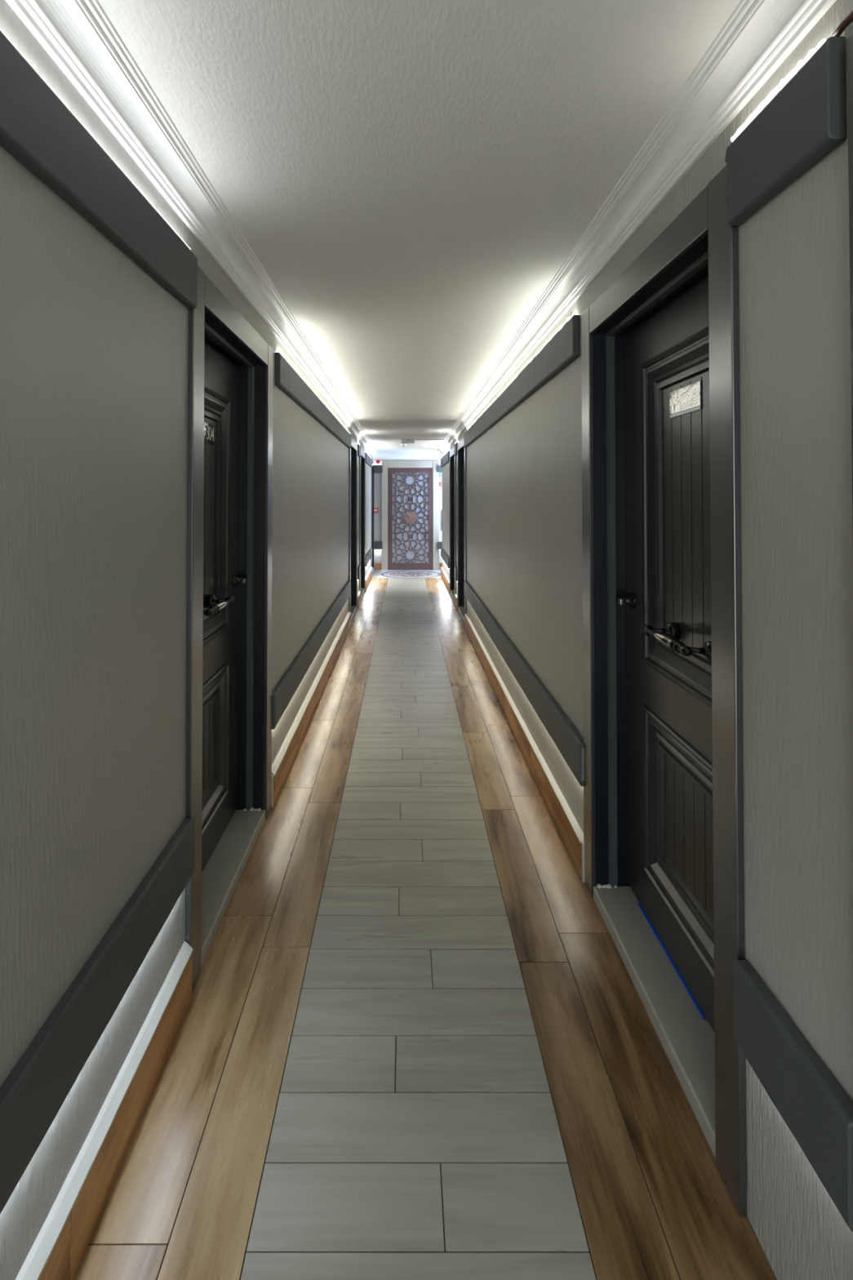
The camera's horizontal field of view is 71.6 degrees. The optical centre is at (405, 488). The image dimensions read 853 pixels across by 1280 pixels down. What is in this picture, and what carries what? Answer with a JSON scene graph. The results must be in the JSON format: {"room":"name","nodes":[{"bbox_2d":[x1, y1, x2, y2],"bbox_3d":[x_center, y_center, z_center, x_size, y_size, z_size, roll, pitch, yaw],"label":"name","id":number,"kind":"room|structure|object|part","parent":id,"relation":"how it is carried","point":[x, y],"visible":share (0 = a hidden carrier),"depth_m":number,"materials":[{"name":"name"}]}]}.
{"room":"hotel corridor","nodes":[
{"label":"hotel corridor","id":0,"kind":"room"},
{"bbox_2d":[0,0,373,1279],"bbox_3d":[-0.765,0.314,5.246,0.250,2.537,13.700,0,-1,0],"label":"wall","id":1,"kind":"structure","parent":0,"point":[94,350],"depth_m":1.19,"materials":[{"name":"paint"}]},
{"bbox_2d":[0,817,194,1213],"bbox_3d":[-0.626,1.012,0.051,0.028,0.164,3.333,0,-1,0],"label":"wall rail","id":2,"kind":"object","parent":1,"relation":"attached to","point":[32,1095],"visible":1,"depth_m":1.13,"materials":[{"name":"paint"}]},
{"bbox_2d":[66,895,180,1097],"bbox_3d":[-0.627,1.101,0.208,0.018,0.011,2.950,0,-1,0],"label":"rope","id":3,"kind":"object","parent":2,"relation":"attached to","point":[180,895],"visible":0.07,"depth_m":1.17,"materials":[{"name":"white"}]},
{"bbox_2d":[0,31,197,308],"bbox_3d":[-0.626,-0.632,0.076,0.028,0.159,3.333,0,-1,0],"label":"wall rail","id":4,"kind":"object","parent":1,"relation":"attached to","point":[37,128],"visible":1,"depth_m":1.13,"materials":[{"name":"paint"}]},
{"bbox_2d":[0,29,191,251],"bbox_3d":[-0.627,-0.714,0.236,0.018,0.011,2.950,0,-1,0],"label":"rope","id":5,"kind":"object","parent":4,"relation":"attached to","point":[107,153],"visible":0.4,"depth_m":1.16,"materials":[{"name":"white"}]},
{"bbox_2d":[15,941,192,1279],"bbox_3d":[-0.627,1.367,0.035,0.026,0.166,3.346,0,-1,0],"label":"baseboard","id":6,"kind":"structure","parent":1,"relation":"attached to","point":[57,1251],"depth_m":1.23,"materials":[{"name":"wood"},{"name":"paint"}]},
{"bbox_2d":[4,0,377,457],"bbox_3d":[-0.594,-0.762,5.013,0.091,0.092,13.200,0,-1,0],"label":"crown molding","id":7,"kind":"structure","parent":1,"relation":"attached to","point":[78,36],"depth_m":1.41,"materials":[{"name":"white paint"}]},
{"bbox_2d":[185,265,272,991],"bbox_3d":[-0.712,0.410,2.248,0.176,2.150,1.040,0,-1,0],"label":"door","id":8,"kind":"structure","parent":1,"relation":"in","point":[228,693],"depth_m":2.44,"materials":[{"name":"grey paint"}]},
{"bbox_3d":[-0.773,-0.220,2.264,0.008,0.070,0.208,0,-1,0],"label":"number plate","id":9,"kind":"part","parent":8,"relation":"part of","materials":[{"name":"silver metal"}]},
{"bbox_3d":[-0.691,0.440,2.228,0.024,0.024,0.172,0,-1,0],"label":"pull handle","id":10,"kind":"part","parent":8,"relation":"part of","materials":[{"name":"silver metal"}]},
{"bbox_3d":[-0.709,1.461,2.231,0.162,0.048,0.849,0,-1,0],"label":"sill","id":11,"kind":"part","parent":8,"relation":"part of","materials":[{"name":"stone"}]},
{"bbox_3d":[-0.720,0.451,2.247,0.160,2.069,0.888,0,-1,0],"label":"frame","id":12,"kind":"part","parent":8,"relation":"part of","materials":[{"name":"black paint"}]},
{"bbox_2d":[271,611,351,807],"bbox_3d":[-0.627,1.440,4.710,0.026,0.166,3.896,0,-1,0],"label":"baseboard","id":13,"kind":"structure","parent":1,"relation":"attached to","point":[280,767],"depth_m":3.56,"materials":[{"name":"wood"},{"name":"paint"}]},
{"bbox_2d":[271,579,351,729],"bbox_3d":[-0.626,1.085,4.721,0.028,0.164,3.885,0,-1,0],"label":"wall rail","id":14,"kind":"object","parent":1,"relation":"attached to","point":[282,693],"visible":0.99,"depth_m":3.58,"materials":[{"name":"paint"}]},
{"bbox_2d":[275,352,351,448],"bbox_3d":[-0.626,-0.558,4.792,0.028,0.159,3.795,0,-1,0],"label":"wall rail","id":15,"kind":"object","parent":1,"relation":"attached to","point":[287,380],"visible":1,"depth_m":3.63,"materials":[{"name":"paint"}]},
{"bbox_2d":[280,352,348,431],"bbox_3d":[-0.627,-0.642,4.796,0.018,0.011,3.710,0,-1,0],"label":"rope","id":16,"kind":"object","parent":15,"relation":"attached to","point":[280,353],"visible":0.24,"depth_m":3.79,"materials":[{"name":"white"}]},
{"bbox_2d":[348,437,357,621],"bbox_3d":[-0.712,0.488,7.198,0.176,2.150,1.040,0,-1,0],"label":"door","id":17,"kind":"structure","parent":1,"relation":"in","point":[353,451],"depth_m":7.62,"materials":[{"name":"grey paint"}]},
{"bbox_3d":[-0.720,0.529,7.198,0.160,2.069,0.888,0,-1,0],"label":"frame","id":18,"kind":"part","parent":17,"relation":"part of","materials":[{"name":"black paint"}]},
{"bbox_3d":[-0.709,1.539,7.182,0.162,0.048,0.849,0,-1,0],"label":"sill","id":19,"kind":"part","parent":17,"relation":"part of","materials":[{"name":"stone"}]},
{"bbox_2d":[357,590,360,608],"bbox_3d":[-0.627,1.491,7.940,0.026,0.166,0.456,0,-1,0],"label":"baseboard","id":20,"kind":"structure","parent":1,"relation":"attached to","point":[359,591],"depth_m":7.94,"materials":[{"name":"wood"}]},
{"bbox_2d":[357,564,360,579],"bbox_3d":[-0.626,1.137,7.978,0.028,0.164,0.310,0,-1,0],"label":"wall rail","id":21,"kind":"object","parent":1,"relation":"attached to","point":[359,566],"visible":0.91,"depth_m":7.92,"materials":[{"name":"paint"}]},
{"bbox_2d":[357,444,360,457],"bbox_3d":[-0.626,-0.508,8.004,0.028,0.159,0.310,0,-1,0],"label":"wall rail","id":22,"kind":"object","parent":1,"relation":"attached to","point":[358,445],"visible":0.89,"depth_m":7.90,"materials":[{"name":"paint"}]},
{"bbox_2d":[359,448,365,599],"bbox_3d":[-0.712,0.512,8.718,0.176,2.150,1.040,0,-1,0],"label":"door","id":23,"kind":"structure","parent":1,"relation":"in","point":[362,459],"depth_m":9.14,"materials":[{"name":"grey paint"}]},
{"bbox_3d":[-0.720,0.552,8.717,0.160,2.069,0.888,0,-1,0],"label":"frame","id":24,"kind":"part","parent":23,"relation":"part of","materials":[{"name":"black paint"}]},
{"bbox_3d":[-0.709,1.563,8.701,0.162,0.048,0.849,0,-1,0],"label":"sill","id":25,"kind":"part","parent":23,"relation":"part of","materials":[{"name":"stone"}]},
{"bbox_2d":[365,566,372,589],"bbox_3d":[-0.627,1.525,10.112,0.026,0.166,1.791,0,-1,0],"label":"baseboard","id":26,"kind":"structure","parent":1,"relation":"attached to","point":[369,575],"depth_m":9.99,"materials":[{"name":"wood"}]},
{"bbox_2d":[365,547,372,566],"bbox_3d":[-0.626,1.170,10.098,0.028,0.164,1.730,0,-1,0],"label":"wall rail","id":27,"kind":"object","parent":1,"relation":"attached to","point":[368,556],"visible":0.92,"depth_m":9.88,"materials":[{"name":"paint"}]},
{"bbox_2d":[365,452,372,467],"bbox_3d":[-0.626,-0.475,10.109,0.028,0.159,1.700,0,-1,0],"label":"wall rail","id":28,"kind":"object","parent":1,"relation":"attached to","point":[368,460],"visible":0.95,"depth_m":9.85,"materials":[{"name":"paint"}]},
{"bbox_2d":[371,461,374,572],"bbox_3d":[-0.712,0.555,11.473,0.176,2.150,0.830,0,-1,0],"label":"door","id":29,"kind":"structure","parent":1,"relation":"in","point":[373,463],"depth_m":11.79,"materials":[{"name":"grey paint"}]},
{"bbox_3d":[-0.720,0.596,11.472,0.160,2.069,0.678,0,-1,0],"label":"frame","id":30,"kind":"part","parent":29,"relation":"part of","materials":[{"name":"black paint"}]},
{"bbox_2d":[373,459,442,569],"bbox_3d":[0.255,0.420,11.995,1.790,2.537,0.200,0,-1,0],"label":"wall","id":31,"kind":"structure","parent":0,"point":[377,553],"depth_m":11.89,"materials":[{"name":"grey paint"}]},
{"bbox_2d":[373,507,378,512],"bbox_3d":[-0.592,0.447,11.877,0.100,0.100,0.032,0,-1,0],"label":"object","id":32,"kind":"object","parent":31,"relation":"attached to","point":[375,509],"visible":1,"depth_m":11.87,"materials":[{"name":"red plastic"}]},
{"bbox_2d":[373,541,382,549],"bbox_3d":[-0.538,1.153,11.842,0.165,0.157,0.081,0,-1,0],"label":"wall rail","id":33,"kind":"object","parent":31,"relation":"attached to","point":[377,544],"visible":1,"depth_m":11.80,"materials":[{"name":"paint"}]},
{"bbox_2d":[375,562,381,569],"bbox_3d":[-0.539,1.569,11.865,0.122,0.134,0.021,0,-1,0],"label":"baseboard","id":34,"kind":"structure","parent":31,"relation":"attached to","point":[378,565],"depth_m":11.86,"materials":[{"name":"wood"}]},
{"bbox_2d":[374,464,382,471],"bbox_3d":[-0.538,-0.394,11.866,0.165,0.144,0.081,0,-1,0],"label":"wall rail","id":35,"kind":"object","parent":31,"relation":"attached to","point":[378,468],"visible":1,"depth_m":11.82,"materials":[{"name":"paint"}]},
{"bbox_2d":[373,452,442,459],"bbox_3d":[0.255,-0.638,11.732,1.788,0.130,0.360,0,-1,0],"label":"crown molding","id":36,"kind":"structure","parent":31,"relation":"attached to","point":[379,455],"depth_m":11.83,"materials":[{"name":"white paint"}]},
{"bbox_2d":[381,461,439,569],"bbox_3d":[0.102,0.544,11.867,1.157,2.185,0.049,0,-1,0],"label":"surround","id":37,"kind":"object","parent":31,"relation":"attached to","point":[386,464],"visible":1,"depth_m":11.85,"materials":[{"name":"stone"}]},
{"bbox_2d":[387,467,432,569],"bbox_3d":[0.102,0.613,11.864,0.904,2.037,0.051,0,-1,0],"label":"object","id":38,"kind":"structure","parent":37,"relation":"attached to","point":[410,490],"depth_m":11.87,"materials":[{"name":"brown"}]},
{"bbox_2d":[437,541,442,549],"bbox_3d":[0.812,1.153,11.842,0.335,0.157,0.081,0,-1,0],"label":"wall rail","id":39,"kind":"object","parent":31,"relation":"attached to","point":[440,543],"visible":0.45,"depth_m":11.80,"materials":[{"name":"paint"}]},
{"bbox_2d":[437,464,442,471],"bbox_3d":[0.812,-0.394,11.866,0.335,0.144,0.081,0,-1,0],"label":"wall rail","id":40,"kind":"object","parent":31,"relation":"attached to","point":[439,468],"visible":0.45,"depth_m":11.82,"materials":[{"name":"paint"}]},
{"bbox_2d":[439,562,442,569],"bbox_3d":[0.831,1.569,11.865,0.298,0.134,0.021,0,-1,0],"label":"baseboard","id":41,"kind":"structure","parent":31,"relation":"attached to","point":[440,563],"depth_m":11.86,"materials":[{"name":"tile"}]},
{"bbox_2d":[97,0,740,452],"bbox_3d":[0.230,-0.866,5.189,2.240,0.120,13.850,0,-1,0],"label":"ceiling","id":42,"kind":"structure","parent":0,"point":[411,179],"depth_m":1.48,"materials":[{"name":"paint"}]},
{"bbox_2d":[400,443,406,447],"bbox_3d":[-0.030,-0.702,9.762,0.104,0.064,0.104,0,-1,0],"label":"smoke detector","id":43,"kind":"object","parent":42,"relation":"attached to","point":[402,445],"visible":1,"depth_m":9.72,"materials":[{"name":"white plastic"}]},
{"bbox_2d":[401,439,414,443],"bbox_3d":[0.040,-0.717,9.011,0.200,0.058,0.103,0,-1,0],"label":"emergency light","id":44,"kind":"object","parent":42,"relation":"attached to","point":[403,441],"visible":1,"depth_m":8.96,"materials":[{"name":"white plastic"}]},
{"bbox_2d":[414,439,444,439],"bbox_3d":[0.367,-0.739,9.015,0.453,0.012,0.015,0,-1,0],"label":"cable trunking","id":45,"kind":"object","parent":42,"relation":"attached to","point":[415,439],"visible":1,"depth_m":9.01,"materials":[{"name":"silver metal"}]},
{"bbox_2d":[72,569,777,1279],"bbox_3d":[0.255,1.556,5.126,1.790,0.050,13.500,0,-1,0],"label":"floor","id":46,"kind":"structure","parent":0,"point":[412,1041],"depth_m":1.54,"materials":[{"name":"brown tile"}]},
{"bbox_2d":[381,570,440,578],"bbox_3d":[0.105,1.625,11.136,1.130,0.002,1.130,0,-1,0],"label":"medallion","id":47,"kind":"object","parent":46,"relation":"on","point":[408,575],"visible":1,"depth_m":11.13,"materials":[{"name":"grey stone"}]},
{"bbox_2d":[441,0,852,1279],"bbox_3d":[0.815,0.306,4.736,0.250,2.537,12.680,0,-1,0],"label":"wall","id":48,"kind":"structure","parent":0,"point":[525,542],"depth_m":1.10,"materials":[{"name":"paint"}]},
{"bbox_2d":[440,546,449,568],"bbox_3d":[0.675,1.169,10.048,0.031,0.164,1.990,0,-1,0],"label":"wall rail","id":49,"kind":"object","parent":48,"relation":"attached to","point":[446,557],"visible":0.98,"depth_m":9.75,"materials":[{"name":"paint"}]},
{"bbox_2d":[440,567,449,592],"bbox_3d":[0.677,1.532,10.024,0.026,0.149,2.046,0,-1,0],"label":"baseboard","id":50,"kind":"structure","parent":48,"relation":"attached to","point":[446,580],"depth_m":9.83,"materials":[{"name":"wood"}]},
{"bbox_2d":[440,450,449,467],"bbox_3d":[0.675,-0.482,10.074,0.031,0.165,1.990,0,-1,0],"label":"wall rail","id":51,"kind":"object","parent":48,"relation":"attached to","point":[445,460],"visible":0.94,"depth_m":9.73,"materials":[{"name":"paint"}]},
{"bbox_2d":[448,447,456,601],"bbox_3d":[0.762,0.508,8.498,0.176,2.150,1.040,0,-1,0],"label":"door","id":52,"kind":"structure","parent":48,"relation":"in","point":[452,459],"depth_m":8.91,"materials":[{"name":"grey paint"}]},
{"bbox_3d":[0.759,1.559,8.482,0.162,0.048,0.849,0,-1,0],"label":"sill","id":53,"kind":"part","parent":52,"relation":"part of","materials":[{"name":"stone"}]},
{"bbox_3d":[0.770,0.549,8.497,0.160,2.069,0.888,0,-1,0],"label":"frame","id":54,"kind":"part","parent":52,"relation":"part of","materials":[{"name":"black paint"}]},
{"bbox_2d":[453,566,457,581],"bbox_3d":[0.675,1.134,7.818,0.031,0.163,0.270,0,-1,0],"label":"wall rail","id":55,"kind":"object","parent":48,"relation":"attached to","point":[455,567],"visible":0.82,"depth_m":7.69,"materials":[{"name":"paint"}]},
{"bbox_2d":[453,442,457,456],"bbox_3d":[0.675,-0.517,7.844,0.030,0.164,0.270,0,-1,0],"label":"wall rail","id":56,"kind":"object","parent":48,"relation":"attached to","point":[455,443],"visible":0.91,"depth_m":7.80,"materials":[{"name":"paint"}]},
{"bbox_2d":[454,594,457,608],"bbox_3d":[0.677,1.497,7.804,0.026,0.149,0.306,0,-1,0],"label":"baseboard","id":57,"kind":"structure","parent":48,"relation":"attached to","point":[455,595],"depth_m":7.77,"materials":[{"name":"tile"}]},
{"bbox_2d":[457,437,466,622],"bbox_3d":[0.762,0.487,7.158,0.176,2.150,1.040,0,-1,0],"label":"door","id":58,"kind":"structure","parent":48,"relation":"in","point":[461,451],"depth_m":7.58,"materials":[{"name":"grey paint"}]},
{"bbox_3d":[0.759,1.538,7.142,0.162,0.048,0.849,0,-1,0],"label":"sill","id":59,"kind":"part","parent":58,"relation":"part of","materials":[{"name":"stone"}]},
{"bbox_3d":[0.770,0.528,7.158,0.160,2.069,0.888,0,-1,0],"label":"frame","id":60,"kind":"part","parent":58,"relation":"part of","materials":[{"name":"black paint"}]},
{"bbox_2d":[463,315,580,447],"bbox_3d":[0.675,-0.570,4.489,0.031,0.165,4.320,0,-1,0],"label":"wall rail","id":61,"kind":"object","parent":48,"relation":"attached to","point":[564,347],"visible":1,"depth_m":3.02,"materials":[{"name":"paint"}]},
{"bbox_2d":[464,580,583,786],"bbox_3d":[0.675,1.081,4.427,0.031,0.164,4.394,0,-1,0],"label":"wall rail","id":62,"kind":"object","parent":48,"relation":"attached to","point":[567,739],"visible":0.99,"depth_m":2.96,"materials":[{"name":"paint"}]},
{"bbox_2d":[464,613,584,882],"bbox_3d":[0.677,1.444,4.420,0.026,0.150,4.396,0,-1,0],"label":"baseboard","id":63,"kind":"structure","parent":48,"relation":"attached to","point":[570,830],"depth_m":2.96,"materials":[{"name":"wood"}]},
{"bbox_2d":[437,0,836,454],"bbox_3d":[0.644,-0.767,4.743,0.091,0.092,12.660,0,-1,0],"label":"crown molding","id":64,"kind":"structure","parent":48,"relation":"attached to","point":[758,36],"depth_m":1.41,"materials":[{"name":"white paint"}]},
{"bbox_2d":[581,164,747,1217],"bbox_3d":[0.762,0.402,1.726,0.176,2.150,1.040,0,-1,0],"label":"door","id":65,"kind":"structure","parent":48,"relation":"in","point":[663,667],"depth_m":1.74,"materials":[{"name":"grey paint"}]},
{"bbox_3d":[0.770,0.443,1.725,0.160,2.069,0.888,0,-1,0],"label":"frame","id":66,"kind":"part","parent":65,"relation":"part of","materials":[{"name":"black paint"}]},
{"bbox_3d":[0.759,1.453,1.709,0.162,0.048,0.849,0,-1,0],"label":"sill","id":67,"kind":"part","parent":65,"relation":"part of","materials":[{"name":"stone"}]},
{"bbox_3d":[0.741,0.432,1.706,0.024,0.024,0.172,0,-1,0],"label":"pull handle","id":68,"kind":"part","parent":65,"relation":"part of","materials":[{"name":"silver metal"}]},
{"bbox_3d":[0.823,-0.263,1.733,0.008,0.070,0.190,0,-1,0],"label":"number plate","id":69,"kind":"part","parent":65,"relation":"part of","materials":[{"name":"silver metal"}]},
{"bbox_2d":[726,36,846,225],"bbox_3d":[0.675,-0.624,1.068,0.030,0.165,0.293,0,-1,0],"label":"wall rail","id":70,"kind":"object","parent":48,"relation":"attached to","point":[806,121],"visible":1,"depth_m":1.02,"materials":[{"name":"paint"}]},
{"bbox_2d":[730,38,826,142],"bbox_3d":[0.672,-0.718,1.078,0.014,0.017,0.264,0,-1,0],"label":"light","id":71,"kind":"object","parent":70,"relation":"on","point":[801,63],"visible":0.91,"depth_m":1.06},
{"bbox_2d":[733,960,852,1231],"bbox_3d":[0.675,1.028,1.033,0.031,0.164,0.312,0,-1,0],"label":"wall rail","id":72,"kind":"object","parent":48,"relation":"attached to","point":[818,1112],"visible":1,"depth_m":0.99,"materials":[{"name":"paint"}]},
{"bbox_2d":[831,10,852,36],"bbox_3d":[0.678,-0.715,0.824,0.016,0.015,0.226,0,-1,0],"label":"wire","id":73,"kind":"object","parent":48,"relation":"attached to","point":[848,20],"visible":1,"depth_m":0.91,"materials":[{"name":"red"}]},
{"bbox_2d":[847,33,852,520],"bbox_3d":[0.762,0.381,0.366,0.176,2.150,1.040,0,-1,0],"label":"door","id":74,"kind":"structure","parent":48,"relation":"in","point":[850,41],"depth_m":0.89,"materials":[{"name":"grey paint"}]}
]}

